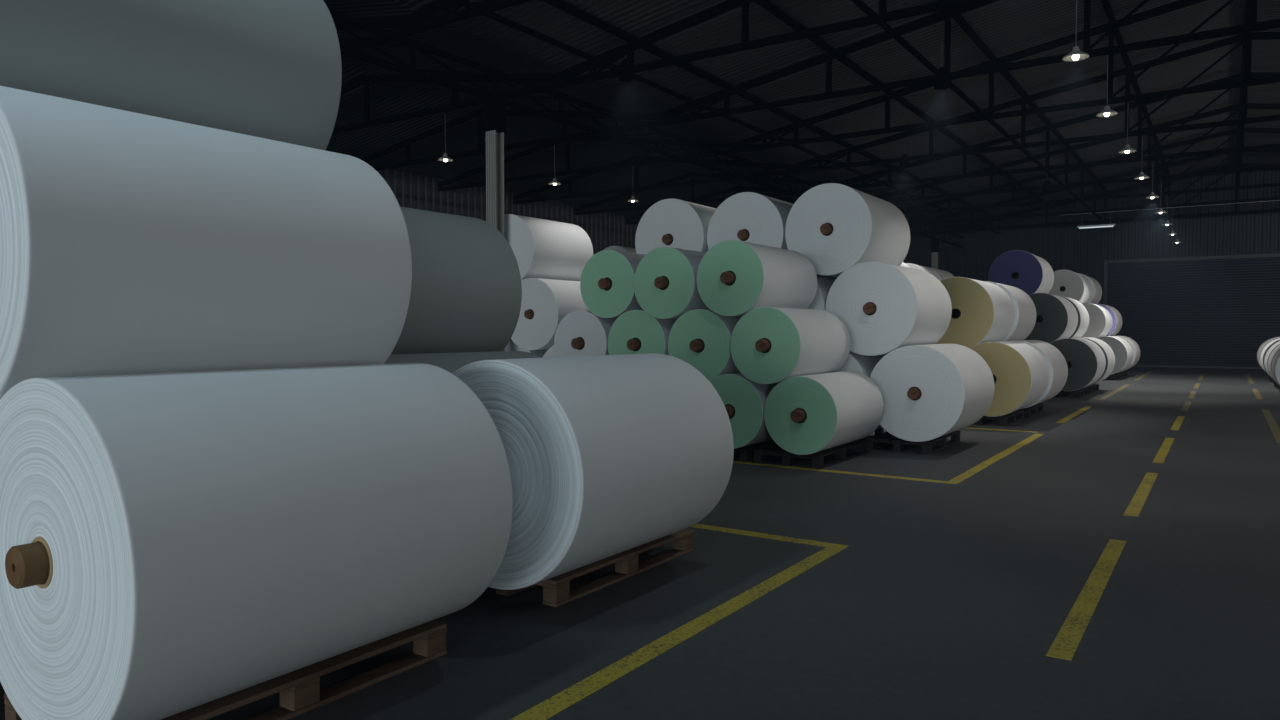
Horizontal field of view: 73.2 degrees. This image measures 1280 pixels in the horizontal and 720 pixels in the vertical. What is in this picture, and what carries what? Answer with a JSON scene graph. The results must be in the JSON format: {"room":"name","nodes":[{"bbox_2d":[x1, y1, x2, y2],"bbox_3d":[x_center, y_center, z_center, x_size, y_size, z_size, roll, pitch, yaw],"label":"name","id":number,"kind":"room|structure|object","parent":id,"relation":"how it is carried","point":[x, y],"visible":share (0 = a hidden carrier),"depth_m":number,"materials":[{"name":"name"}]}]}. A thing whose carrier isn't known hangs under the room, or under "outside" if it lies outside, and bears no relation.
{"room":"warehouse","nodes":[
{"label":"warehouse","id":0,"kind":"room"},
{"bbox_2d":[371,166,640,254],"bbox_3d":[-12.177,-2.261,18.464,0.040,6.250,65.000,1,2,34],"label":"wall","id":1,"kind":"structure","parent":0,"point":[604,230],"depth_m":29.16,"materials":[{"name":"grey metal"}]},
{"bbox_2d":[333,16,410,54],"bbox_3d":[-7.699,-5.430,15.558,10.410,1.084,0.100,1,2,34],"label":"roof truss","id":2,"kind":"object","parent":1,"relation":"attached to","point":[399,22],"visible":0.1,"depth_m":12.95,"materials":[{"name":"black metal"}]},
{"bbox_2d":[332,73,557,133],"bbox_3d":[-5.791,-5.527,18.370,10.410,1.084,0.100,1,2,34],"label":"roof truss","id":3,"kind":"object","parent":1,"relation":"attached to","point":[365,80],"visible":0.67,"depth_m":17.41,"materials":[{"name":"black metal"}]},
{"bbox_2d":[360,109,660,170],"bbox_3d":[-3.882,-5.624,21.182,10.410,1.084,0.100,1,2,34],"label":"roof truss","id":4,"kind":"object","parent":1,"relation":"attached to","point":[478,113],"visible":0.79,"depth_m":21.17,"materials":[{"name":"black metal"}]},
{"bbox_2d":[438,136,734,190],"bbox_3d":[-1.974,-5.720,23.994,10.410,1.084,0.100,1,2,34],"label":"roof truss","id":5,"kind":"object","parent":1,"relation":"attached to","point":[723,144],"visible":0.62,"depth_m":23.77,"materials":[{"name":"black metal"}]},
{"bbox_2d":[0,367,1279,719],"bbox_3d":[0.672,1.274,9.502,32.100,0.200,66.400,1,2,34],"label":"floor","id":6,"kind":"structure","parent":0,"point":[943,601],"depth_m":4.81,"materials":[{"name":"concrete"}]},
{"bbox_2d":[4,620,446,719],"bbox_3d":[-1.637,1.305,3.610,0.800,0.144,1.470,1,2,34],"label":"wooden pallet","id":7,"kind":"object","parent":6,"relation":"on","point":[300,692],"visible":0.41,"depth_m":3.47,"materials":[{"name":"brown wood"}]},
{"bbox_2d":[0,363,512,719],"bbox_3d":[-1.519,0.636,3.423,1.200,1.200,1.670,1,2,34],"label":"paper roll","id":8,"kind":"object","parent":7,"relation":"on","point":[172,543],"visible":1,"depth_m":2.87,"materials":[{"name":"white paper"}]},
{"bbox_2d":[0,86,411,398],"bbox_3d":[-2.030,-0.416,3.706,1.200,1.200,1.655,1,2,34],"label":"paper roll","id":9,"kind":"object","parent":8,"relation":"on","point":[131,242],"visible":0.97,"depth_m":3.22,"materials":[{"name":"white paper"}]},
{"bbox_2d":[0,0,341,149],"bbox_3d":[-2.485,-1.470,4.072,1.200,1.200,1.650,1,2,34],"label":"paper roll","id":10,"kind":"object","parent":9,"relation":"on","point":[267,69],"visible":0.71,"depth_m":3.81,"materials":[{"name":"grey paper"}]},
{"bbox_2d":[483,97,505,350],"bbox_3d":[-2.345,-1.592,13.990,0.340,5.220,0.320,1,2,34],"label":"steel column","id":11,"kind":"structure","parent":6,"relation":"on","point":[494,108],"depth_m":13.87,"materials":[{"name":"grey metal"}]},
{"bbox_2d":[329,9,963,247],"bbox_3d":[-3.438,-4.416,12.459,0.080,0.510,64.600,1,2,34],"label":"girder","id":12,"kind":"object","parent":11,"relation":"on","point":[414,45],"visible":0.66,"depth_m":15.12,"materials":[{"name":"black metal"}]},
{"bbox_2d":[496,528,693,606],"bbox_3d":[-0.371,1.240,5.493,0.800,0.144,1.470,1,2,34],"label":"wooden pallet","id":13,"kind":"object","parent":6,"relation":"on","point":[556,592],"visible":0.24,"depth_m":5.14,"materials":[{"name":"brown wood"}]},
{"bbox_2d":[452,353,733,589],"bbox_3d":[-0.359,0.578,5.106,1.200,1.200,1.630,1,2,34],"label":"paper roll","id":14,"kind":"object","parent":13,"relation":"on","point":[607,455],"visible":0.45,"depth_m":4.48,"materials":[{"name":"white paper"}]},
{"bbox_2d":[510,524,847,719],"bbox_3d":[-3.558,1.337,4.722,6.865,0.002,7.740,1,2,34],"label":"floor marking","id":15,"kind":"object","parent":6,"relation":"on","point":[557,703],"depth_m":4.25,"materials":[{"name":"yellow paint"}]},
{"bbox_2d":[734,440,775,461],"bbox_3d":[1.302,1.062,10.664,0.800,0.144,1.470,1,2,34],"label":"wooden pallet","id":16,"kind":"object","parent":6,"relation":"on","point":[744,453],"visible":0.21,"depth_m":9.96,"materials":[{"name":"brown wood"}]},
{"bbox_2d":[709,373,777,448],"bbox_3d":[1.408,0.567,10.429,0.856,0.856,1.600,1,2,34],"label":"paper roll","id":17,"kind":"object","parent":16,"relation":"on","point":[744,400],"visible":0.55,"depth_m":9.77,"materials":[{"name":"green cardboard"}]},
{"bbox_2d":[668,309,740,380],"bbox_3d":[1.079,-0.188,10.675,0.856,0.856,1.600,1,2,34],"label":"paper roll","id":18,"kind":"object","parent":17,"relation":"on","point":[701,338],"visible":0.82,"depth_m":10.05,"materials":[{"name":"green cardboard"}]},
{"bbox_2d":[753,441,865,468],"bbox_3d":[2.030,1.079,10.170,0.800,0.144,1.470,1,2,34],"label":"wooden pallet","id":19,"kind":"object","parent":6,"relation":"on","point":[760,454],"visible":0.71,"depth_m":9.76,"materials":[{"name":"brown wood"}]},
{"bbox_2d":[764,371,883,454],"bbox_3d":[2.128,0.584,9.941,0.856,0.856,1.600,1,2,34],"label":"paper roll","id":20,"kind":"object","parent":19,"relation":"on","point":[806,414],"visible":1,"depth_m":9.43,"materials":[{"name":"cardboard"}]},
{"bbox_2d":[730,307,850,383],"bbox_3d":[1.770,-0.180,10.109,0.856,0.856,1.600,1,2,34],"label":"paper roll","id":21,"kind":"object","parent":20,"relation":"on","point":[769,345],"visible":0.99,"depth_m":9.60,"materials":[{"name":"paper"}]},
{"bbox_2d":[697,240,816,316],"bbox_3d":[1.397,-0.940,10.264,0.856,0.856,1.600,1,2,34],"label":"paper roll","id":22,"kind":"object","parent":21,"relation":"on","point":[735,277],"visible":0.98,"depth_m":9.75,"materials":[{"name":"paper"}]},
{"bbox_2d":[853,426,883,441],"bbox_3d":[2.720,1.021,11.851,0.800,0.144,1.470,1,2,34],"label":"wooden pallet","id":23,"kind":"object","parent":6,"relation":"on","point":[879,429],"visible":0.08,"depth_m":12.15,"materials":[{"name":"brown wood"}]},
{"bbox_2d":[837,351,884,377],"bbox_3d":[2.775,0.363,11.731,1.174,1.174,1.660,1,2,34],"label":"paper roll","id":24,"kind":"object","parent":23,"relation":"on","point":[863,364],"visible":0.04,"depth_m":10.95,"materials":[{"name":"white paper"}]},
{"bbox_2d":[807,274,836,309],"bbox_3d":[2.310,-0.674,12.035,1.174,1.174,1.660,1,2,34],"label":"paper roll","id":25,"kind":"object","parent":24,"relation":"on","point":[824,283],"visible":0.02,"depth_m":11.18,"materials":[{"name":"white paper"}]},
{"bbox_2d":[733,427,1043,483],"bbox_3d":[1.691,1.071,12.455,6.865,0.002,5.160,1,2,34],"label":"floor marking","id":26,"kind":"object","parent":6,"relation":"on","point":[981,466],"depth_m":9.42,"materials":[{"name":"yellow paint"}]},
{"bbox_2d":[865,431,960,453],"bbox_3d":[3.588,1.041,11.263,0.800,0.144,1.470,1,2,34],"label":"wooden pallet","id":27,"kind":"object","parent":6,"relation":"on","point":[885,438],"visible":0.57,"depth_m":10.85,"materials":[{"name":"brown wood"}]},
{"bbox_2d":[870,344,994,441],"bbox_3d":[3.750,0.386,11.070,1.174,1.174,1.660,1,2,34],"label":"paper roll","id":28,"kind":"object","parent":27,"relation":"on","point":[929,391],"visible":0.95,"depth_m":10.46,"materials":[{"name":"white paper"}]},
{"bbox_2d":[825,261,951,355],"bbox_3d":[3.281,-0.659,11.341,1.174,1.174,1.660,1,2,34],"label":"paper roll","id":29,"kind":"object","parent":28,"relation":"on","point":[884,308],"visible":0.91,"depth_m":10.73,"materials":[{"name":"white paper"}]},
{"bbox_2d":[785,183,909,276],"bbox_3d":[2.818,-1.694,11.656,1.174,1.174,1.660,1,2,34],"label":"paper roll","id":30,"kind":"object","parent":29,"relation":"on","point":[837,227],"visible":0.98,"depth_m":11.05,"materials":[{"name":"white paper"}]},
{"bbox_2d":[931,239,938,268],"bbox_3d":[12.143,-2.334,35.567,0.340,5.220,0.320,1,2,34],"label":"steel column","id":31,"kind":"structure","parent":6,"relation":"on","point":[934,243],"depth_m":35.41,"materials":[{"name":"grey metal"}]},
{"bbox_2d":[976,410,1023,426],"bbox_3d":[5.789,0.938,14.275,0.800,0.144,1.470,1,2,34],"label":"wooden pallet","id":32,"kind":"object","parent":6,"relation":"on","point":[1011,417],"visible":0.48,"depth_m":13.77,"materials":[{"name":"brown wood"}]},
{"bbox_2d":[970,341,1048,416],"bbox_3d":[5.942,0.280,14.158,1.174,1.174,1.584,1,2,34],"label":"paper roll","id":33,"kind":"object","parent":32,"relation":"on","point":[1020,373],"visible":0.58,"depth_m":13.43,"materials":[{"name":"yellow paper"}]},
{"bbox_2d":[936,277,1014,347],"bbox_3d":[5.496,-0.766,14.462,1.174,1.174,1.584,1,2,34],"label":"paper roll","id":34,"kind":"object","parent":33,"relation":"on","point":[982,311],"visible":0.66,"depth_m":13.75,"materials":[{"name":"beige paper"}]},
{"bbox_2d":[1019,403,1043,417],"bbox_3d":[6.771,0.890,15.651,0.800,0.144,1.470,1,2,34],"label":"wooden pallet","id":35,"kind":"object","parent":6,"relation":"on","point":[1033,410],"visible":0.29,"depth_m":15.38,"materials":[{"name":"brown wood"}]},
{"bbox_2d":[1019,340,1067,408],"bbox_3d":[6.928,0.233,15.507,1.174,1.174,1.624,1,2,34],"label":"paper roll","id":36,"kind":"object","parent":35,"relation":"on","point":[1055,360],"visible":0.15,"depth_m":14.98,"materials":[{"name":"grey paper"}]},
{"bbox_2d":[984,281,1035,340],"bbox_3d":[6.487,-0.816,15.806,1.174,1.174,1.624,1,2,34],"label":"paper roll","id":37,"kind":"object","parent":36,"relation":"on","point":[1024,322],"visible":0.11,"depth_m":15.27,"materials":[{"name":"white paper"}]},
{"bbox_2d":[1057,388,1087,397],"bbox_3d":[9.834,0.743,19.950,0.800,0.144,1.470,1,2,34],"label":"wooden pallet","id":38,"kind":"object","parent":6,"relation":"on","point":[1081,392],"visible":0.43,"depth_m":19.36,"materials":[{"name":"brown wood"}]},
{"bbox_2d":[1051,338,1105,390],"bbox_3d":[9.960,0.084,19.828,1.174,1.174,1.584,1,2,34],"label":"paper roll","id":39,"kind":"object","parent":38,"relation":"on","point":[1085,360],"visible":0.6,"depth_m":19.10,"materials":[{"name":"black paper"}]},
{"bbox_2d":[1024,293,1077,343],"bbox_3d":[9.419,-0.944,20.038,1.174,1.174,1.584,1,2,34],"label":"paper roll","id":40,"kind":"object","parent":39,"relation":"on","point":[1056,316],"visible":0.55,"depth_m":19.32,"materials":[{"name":"black paper"}]},
{"bbox_2d":[989,250,1053,294],"bbox_3d":[9.156,-1.984,20.665,1.174,1.174,1.584,1,2,34],"label":"paper roll","id":41,"kind":"object","parent":40,"relation":"on","point":[1028,272],"visible":0.84,"depth_m":20.01,"materials":[{"name":"blue paper"}]},
{"bbox_2d":[1073,384,1098,392],"bbox_3d":[10.850,0.694,21.375,0.800,0.144,1.470,1,2,34],"label":"wooden pallet","id":42,"kind":"object","parent":6,"relation":"on","point":[1095,387],"visible":0.3,"depth_m":21.12,"materials":[{"name":"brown wood"}]},
{"bbox_2d":[1084,337,1114,385],"bbox_3d":[10.954,0.036,21.231,1.174,1.174,1.584,1,2,34],"label":"paper roll","id":43,"kind":"object","parent":42,"relation":"on","point":[1108,352],"visible":0.08,"depth_m":20.70,"materials":[{"name":"white paper"}]},
{"bbox_2d":[1060,296,1088,337],"bbox_3d":[10.435,-0.992,21.476,1.174,1.174,1.584,1,2,34],"label":"paper roll","id":44,"kind":"object","parent":43,"relation":"on","point":[1083,316],"visible":0.08,"depth_m":20.95,"materials":[{"name":"white paper"}]},
{"bbox_2d":[1046,539,1126,660],"bbox_3d":[2.667,1.326,5.054,0.105,0.002,2.680,1,2,34],"label":"floor marking","id":45,"kind":"object","parent":6,"relation":"on","point":[1066,642],"depth_m":4.70,"materials":[{"name":"yellow paint"}]},
{"bbox_2d":[1107,373,1119,379],"bbox_3d":[14.407,0.506,26.813,0.800,0.144,1.470,1,2,34],"label":"wooden pallet","id":46,"kind":"object","parent":6,"relation":"on","point":[1115,376],"visible":0.28,"depth_m":26.50,"materials":[{"name":"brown wood"}]},
{"bbox_2d":[1097,336,1132,374],"bbox_3d":[14.522,-0.152,26.710,1.174,1.174,1.904,1,2,34],"label":"paper roll","id":47,"kind":"object","parent":46,"relation":"on","point":[1123,352],"visible":0.3,"depth_m":25.78,"materials":[{"name":"grey paper"}]},
{"bbox_2d":[1081,303,1112,337],"bbox_3d":[14.038,-1.184,27.003,1.174,1.174,1.904,1,2,34],"label":"paper roll","id":48,"kind":"object","parent":47,"relation":"on","point":[1100,318],"visible":0.38,"depth_m":26.09,"materials":[{"name":"grey paper"}]},
{"bbox_2d":[1048,270,1091,302],"bbox_3d":[13.494,-2.209,27.217,1.174,1.174,1.904,1,2,34],"label":"paper roll","id":49,"kind":"object","parent":48,"relation":"on","point":[1067,283],"visible":0.64,"depth_m":26.39,"materials":[{"name":"grey paper"}]},
{"bbox_2d":[1118,371,1127,376],"bbox_3d":[15.563,0.450,28.445,0.800,0.144,1.470,1,2,34],"label":"wooden pallet","id":50,"kind":"object","parent":6,"relation":"on","point":[1123,373],"visible":0.28,"depth_m":27.84,"materials":[{"name":"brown wood"}]},
{"bbox_2d":[1117,336,1139,372],"bbox_3d":[15.694,-0.208,28.331,1.174,1.174,1.904,1,2,34],"label":"paper roll","id":51,"kind":"object","parent":50,"relation":"on","point":[1135,347],"visible":0.12,"depth_m":27.56,"materials":[{"name":"grey paper"}]},
{"bbox_2d":[1096,304,1121,335],"bbox_3d":[15.243,-1.261,28.601,1.174,1.174,1.904,1,2,34],"label":"paper roll","id":52,"kind":"object","parent":51,"relation":"on","point":[1116,316],"visible":0.1,"depth_m":27.73,"materials":[{"name":"grey paper"}]},
{"bbox_2d":[1078,273,1101,303],"bbox_3d":[14.730,-2.272,28.914,1.174,1.174,1.904,1,2,34],"label":"paper roll","id":53,"kind":"object","parent":52,"relation":"on","point":[1096,295],"visible":0.1,"depth_m":28.15,"materials":[{"name":"grey paper"}]},
{"bbox_2d":[1124,472,1157,516],"bbox_3d":[4.680,1.224,8.019,0.105,0.002,2.550,1,2,34],"label":"floor marking","id":54,"kind":"object","parent":6,"relation":"on","point":[1134,508],"depth_m":7.82,"materials":[{"name":"yellow paint"}]},
{"bbox_2d":[1152,438,1174,462],"bbox_3d":[6.625,1.125,10.885,0.105,0.002,2.740,1,2,34],"label":"floor marking","id":55,"kind":"object","parent":6,"relation":"on","point":[1164,449],"depth_m":10.66,"materials":[{"name":"yellow paint"}]},
{"bbox_2d":[1261,409,1279,442],"bbox_3d":[10.200,1.021,13.909,0.115,0.002,6.000,1,2,34],"label":"floor marking","id":56,"kind":"object","parent":6,"relation":"on","point":[1271,422],"depth_m":13.72,"materials":[{"name":"yellow paint"}]},
{"bbox_3d":[17.088,0.654,22.520,0.800,0.144,1.470,1,2,34],"label":"wooden pallet","id":57,"kind":"object","parent":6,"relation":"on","visible":0},
{"bbox_2d":[1260,338,1279,374],"bbox_3d":[16.982,-0.009,22.555,1.174,1.174,1.584,1,2,34],"label":"paper roll","id":58,"kind":"object","parent":57,"relation":"on","point":[1268,346],"visible":0.21,"depth_m":22.23,"materials":[{"name":"white paper"}]},
{"bbox_3d":[-1.342,1.228,5.850,0.800,0.144,1.470,1,2,34],"label":"wooden pallet","id":59,"kind":"object","parent":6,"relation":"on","visible":0},
{"bbox_2d":[384,351,540,372],"bbox_3d":[-1.367,0.554,5.790,1.200,1.200,1.630,1,2,34],"label":"paper roll","id":60,"kind":"object","parent":59,"relation":"on","point":[450,362],"visible":0.02,"depth_m":5.63,"materials":[{"name":"grey paper"}]},
{"bbox_2d":[391,207,521,353],"bbox_3d":[-1.843,-0.499,6.125,1.200,1.200,1.650,1,2,34],"label":"paper roll","id":61,"kind":"object","parent":60,"relation":"on","point":[466,294],"visible":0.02,"depth_m":6.04,"materials":[{"name":"grey paper"}]},
{"bbox_3d":[0.573,1.045,11.157,0.800,0.144,1.470,1,2,34],"label":"wooden pallet","id":62,"kind":"object","parent":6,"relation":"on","visible":0},
{"bbox_3d":[0.699,0.548,10.970,0.856,0.856,1.600,1,2,34],"label":"paper roll","id":63,"kind":"object","parent":62,"relation":"on","visible":0},
{"bbox_2d":[608,310,676,354],"bbox_3d":[0.339,-0.210,11.152,0.856,0.856,1.600,1,2,34],"label":"paper roll","id":64,"kind":"object","parent":63,"relation":"on","point":[633,331],"visible":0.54,"depth_m":10.53,"materials":[{"name":"green paper"}]},
{"bbox_2d":[634,247,708,318],"bbox_3d":[0.670,-0.937,10.830,0.856,0.856,1.600,1,2,34],"label":"paper roll","id":65,"kind":"object","parent":64,"relation":"on","point":[665,278],"visible":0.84,"depth_m":10.22,"materials":[{"name":"green paper"}]},
{"bbox_3d":[-0.155,1.028,11.651,0.800,0.144,1.470,1,2,34],"label":"wooden pallet","id":66,"kind":"object","parent":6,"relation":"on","visible":0},
{"bbox_3d":[-0.029,0.531,11.464,0.856,0.856,1.600,1,2,34],"label":"paper roll","id":67,"kind":"object","parent":66,"relation":"on","visible":0},
{"bbox_2d":[554,310,616,356],"bbox_3d":[-0.381,-0.232,11.640,0.856,0.856,1.600,1,2,34],"label":"paper roll","id":68,"kind":"object","parent":67,"relation":"on","point":[580,332],"visible":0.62,"depth_m":11.02,"materials":[{"name":"white paper"}]},
{"bbox_2d":[580,250,645,317],"bbox_3d":[-0.022,-0.973,11.395,0.856,0.856,1.600,1,2,34],"label":"paper roll","id":69,"kind":"object","parent":68,"relation":"on","point":[607,278],"visible":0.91,"depth_m":10.79,"materials":[{"name":"green paper"}]},
{"bbox_3d":[-0.739,0.930,14.511,0.800,0.144,1.470,1,2,34],"label":"wooden pallet","id":70,"kind":"object","parent":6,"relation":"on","visible":0},
{"bbox_2d":[543,345,555,357],"bbox_3d":[-0.768,0.270,14.447,1.174,1.174,1.660,1,2,34],"label":"paper roll","id":71,"kind":"object","parent":70,"relation":"on","point":[550,352],"visible":0.02,"depth_m":13.99,"materials":[{"name":"white paper"}]},
{"bbox_2d":[511,278,588,350],"bbox_3d":[-1.356,-0.762,14.569,1.174,1.174,1.660,1,2,34],"label":"paper roll","id":72,"kind":"object","parent":71,"relation":"on","point":[544,302],"visible":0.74,"depth_m":13.89,"materials":[{"name":"white paper"}]},
{"bbox_2d":[504,214,592,280],"bbox_3d":[-1.770,-1.836,14.812,1.174,1.174,1.660,1,2,34],"label":"paper roll","id":73,"kind":"object","parent":72,"relation":"on","point":[542,248],"visible":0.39,"depth_m":14.26,"materials":[{"name":"white paper"}]},
{"bbox_3d":[-1.714,0.907,15.172,0.800,0.144,1.470,1,2,34],"label":"wooden pallet","id":74,"kind":"object","parent":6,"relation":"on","visible":0},
{"bbox_2d":[505,341,546,357],"bbox_3d":[-1.741,0.247,15.106,1.174,1.174,1.660,1,2,34],"label":"paper roll","id":75,"kind":"object","parent":74,"relation":"on","point":[511,346],"visible":0.02,"depth_m":14.43,"materials":[{"name":"white paper"}]},
{"bbox_3d":[13.271,0.848,16.896,0.800,0.144,1.470,1,2,34],"label":"wooden pallet","id":76,"kind":"object","parent":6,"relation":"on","visible":0},
{"bbox_2d":[1271,350,1279,385],"bbox_3d":[13.165,0.184,16.930,1.174,1.174,1.584,1,2,34],"label":"paper roll","id":77,"kind":"object","parent":76,"relation":"on","point":[1275,367],"visible":1,"depth_m":16.68,"materials":[{"name":"white paper"}]},
{"bbox_2d":[448,0,999,233],"bbox_3d":[-2.180,-4.715,11.595,0.060,0.070,64.600,1,2,34],"label":"tie beam","id":78,"kind":"structure","parent":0,"point":[463,3],"depth_m":15.26,"materials":[{"name":"black metal"}]},
{"bbox_3d":[3.364,-5.431,3.938,20.961,1.884,0.100,1,2,34],"label":"roof truss","id":79,"kind":"object","parent":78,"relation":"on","visible":0},
{"bbox_2d":[541,0,999,220],"bbox_3d":[-2.180,-5.317,11.574,0.090,0.100,64.600,1,2,34],"label":"purlin","id":80,"kind":"structure","parent":79,"relation":"on","point":[562,5],"depth_m":16.46,"materials":[{"name":"black metal"}]},
{"bbox_2d":[754,0,1053,208],"bbox_3d":[-0.390,-5.621,10.349,0.090,0.100,64.600,1,2,34],"label":"purlin","id":81,"kind":"structure","parent":79,"relation":"on","point":[767,5],"depth_m":17.54,"materials":[{"name":"black metal"}]},
{"bbox_2d":[851,0,1108,227],"bbox_3d":[1.399,-4.632,9.168,0.060,0.070,64.600,1,2,34],"label":"tie beam","id":82,"kind":"structure","parent":79,"relation":"attached to","point":[864,7],"depth_m":15.13,"materials":[{"name":"black metal"}]},
{"bbox_2d":[937,0,1110,195],"bbox_3d":[1.399,-5.925,9.124,0.090,0.100,64.600,1,2,34],"label":"purlin","id":83,"kind":"structure","parent":79,"relation":"on","point":[959,19],"depth_m":19.19,"materials":[{"name":"black metal"}]},
{"bbox_2d":[1101,0,1171,182],"bbox_3d":[3.189,-6.229,7.899,0.090,0.100,64.600,1,2,34],"label":"purlin","id":84,"kind":"structure","parent":79,"relation":"on","point":[1106,4],"depth_m":19.08,"materials":[{"name":"black metal"}]},
{"bbox_2d":[324,0,1279,225],"bbox_3d":[0.855,-5.828,9.527,32.100,1.790,66.050,1,2,34],"label":"ceiling","id":85,"kind":"structure","parent":0,"point":[1007,27],"depth_m":19.72,"materials":[{"name":"grey metal"}]},
{"bbox_2d":[903,167,1279,303],"bbox_3d":[19.076,-3.701,36.479,31.500,7.890,0.030,1,2,34],"label":"wall","id":86,"kind":"structure","parent":0,"point":[1084,251],"depth_m":35.66,"materials":[{"name":"grey metal"}]},
{"bbox_2d":[1103,253,1279,368],"bbox_3d":[22.090,-1.901,34.453,6.330,4.430,0.100,1,2,34],"label":"door","id":87,"kind":"structure","parent":86,"relation":"in","point":[1202,311],"depth_m":34.38,"materials":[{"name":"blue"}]},
{"bbox_3d":[13.858,-1.629,0.815,0.040,6.200,65.000,1,2,34],"label":"wall","id":88,"kind":"structure","parent":0,"visible":0},
{"bbox_2d":[555,0,990,87],"bbox_3d":[7.181,-5.624,9.562,20.960,1.884,0.100,1,2,34],"label":"roof truss","id":89,"kind":"object","parent":88,"relation":"attached to","point":[567,77],"visible":0.97,"depth_m":13.64,"materials":[{"name":"black metal"}]},
{"bbox_2d":[618,41,632,81],"bbox_3d":[-0.242,-5.155,14.617,0.248,0.800,0.248,1,2,34],"label":"lamp","id":90,"kind":"object","parent":89,"relation":"hanging from","point":[624,64],"visible":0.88,"depth_m":14.55,"materials":[{"name":"black metal"}]},
{"bbox_2d":[1062,0,1088,61],"bbox_3d":[5.443,-4.222,10.754,0.307,0.960,0.307,1,2,34],"label":"pendant lamp","id":91,"kind":"object","parent":89,"relation":"hanging from","point":[1076,54],"visible":1,"depth_m":10.75,"materials":[{"name":"grey metal"}]},
{"bbox_2d":[659,0,1279,124],"bbox_3d":[9.090,-5.721,12.374,20.960,1.884,0.100,1,2,34],"label":"roof truss","id":92,"kind":"object","parent":88,"relation":"attached to","point":[669,116],"visible":0.96,"depth_m":15.18,"materials":[{"name":"black metal"}]},
{"bbox_2d":[934,42,948,89],"bbox_3d":[5.281,-5.172,15.099,0.248,0.800,0.248,1,2,34],"label":"lamp","id":93,"kind":"object","parent":92,"relation":"hanging from","point":[938,85],"visible":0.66,"depth_m":15.07,"materials":[{"name":"grey metal"}]},
{"bbox_2d":[1096,57,1117,116],"bbox_3d":[7.369,-4.320,13.591,0.307,0.960,0.307,1,2,34],"label":"pendant lamp","id":94,"kind":"object","parent":92,"relation":"hanging from","point":[1107,112],"visible":1,"depth_m":13.58,"materials":[{"name":"beige"}]},
{"bbox_2d":[734,0,1279,152],"bbox_3d":[10.999,-5.818,15.186,20.960,1.884,0.100,1,2,34],"label":"roof truss","id":95,"kind":"object","parent":88,"relation":"attached to","point":[743,145],"visible":0.88,"depth_m":17.22,"materials":[{"name":"black metal"}]},
{"bbox_2d":[792,31,1279,173],"bbox_3d":[12.907,-5.914,17.998,20.960,1.884,0.100,1,2,34],"label":"roof truss","id":96,"kind":"object","parent":88,"relation":"attached to","point":[800,167],"visible":0.87,"depth_m":19.86,"materials":[{"name":"black metal"}]},
{"bbox_2d":[838,72,1279,188],"bbox_3d":[14.816,-6.011,20.810,20.960,1.884,0.100,1,2,34],"label":"roof truss","id":97,"kind":"object","parent":88,"relation":"attached to","point":[848,182],"visible":0.66,"depth_m":22.94,"materials":[{"name":"black metal"}]},
{"bbox_2d":[875,103,1279,201],"bbox_3d":[16.725,-6.108,23.622,20.960,1.884,0.100,1,2,34],"label":"roof truss","id":98,"kind":"object","parent":88,"relation":"attached to","point":[885,196],"visible":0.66,"depth_m":25.63,"materials":[{"name":"black metal"}]},
{"bbox_2d":[905,127,1279,213],"bbox_3d":[18.633,-6.205,26.435,20.960,1.884,0.100,1,2,34],"label":"roof truss","id":99,"kind":"object","parent":88,"relation":"attached to","point":[912,209],"visible":0.88,"depth_m":28.30,"materials":[{"name":"black metal"}]},
{"bbox_2d":[931,147,1279,223],"bbox_3d":[20.542,-6.301,29.247,20.960,1.884,0.100,1,2,34],"label":"roof truss","id":100,"kind":"object","parent":88,"relation":"attached to","point":[941,218],"visible":0.8,"depth_m":31.34,"materials":[{"name":"black metal"}]},
{"bbox_2d":[953,163,1279,231],"bbox_3d":[22.450,-6.398,32.059,20.960,1.884,0.100,1,2,34],"label":"roof truss","id":101,"kind":"object","parent":88,"relation":"attached to","point":[959,227],"visible":0.8,"depth_m":34.22,"materials":[{"name":"black metal"}]},
{"bbox_3d":[1.800,0.340,12.392,1.174,1.174,1.660,1,2,34],"label":"paper roll","id":102,"kind":"object","parent":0,"visible":0},
{"bbox_3d":[1.335,-0.697,12.696,1.174,1.174,1.660,1,2,34],"label":"paper roll","id":103,"kind":"object","parent":102,"relation":"on","visible":0},
{"bbox_2d":[707,192,793,249],"bbox_3d":[1.853,-1.740,12.478,1.174,1.174,1.660,1,2,34],"label":"paper roll","id":104,"kind":"object","parent":103,"relation":"on","point":[751,217],"visible":0.51,"depth_m":11.80,"materials":[{"name":"white paper"}]},
{"bbox_3d":[0.825,0.317,13.053,1.174,1.174,1.660,1,2,34],"label":"paper roll","id":105,"kind":"object","parent":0,"visible":0},
{"bbox_3d":[0.361,-0.720,13.357,1.174,1.174,1.660,1,2,34],"label":"paper roll","id":106,"kind":"object","parent":105,"relation":"on","visible":0},
{"bbox_2d":[635,199,715,253],"bbox_3d":[0.832,-1.762,13.073,1.174,1.174,1.660,1,2,34],"label":"paper roll","id":107,"kind":"object","parent":106,"relation":"on","point":[674,223],"visible":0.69,"depth_m":12.40,"materials":[{"name":"white paper"}]},
{"bbox_3d":[8.778,-0.055,23.890,1.174,1.174,1.584,1,2,34],"label":"paper roll","id":108,"kind":"object","parent":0,"visible":0},
{"bbox_3d":[8.289,-1.084,24.186,1.174,1.174,1.584,1,2,34],"label":"paper roll","id":109,"kind":"object","parent":108,"relation":"on","visible":0},
{"bbox_2d":[906,263,941,280],"bbox_3d":[7.801,-2.113,24.482,1.174,1.174,1.584,1,2,34],"label":"paper roll","id":110,"kind":"object","parent":109,"relation":"on","point":[933,272],"visible":0.06,"depth_m":24.10,"materials":[{"name":"white paper"}]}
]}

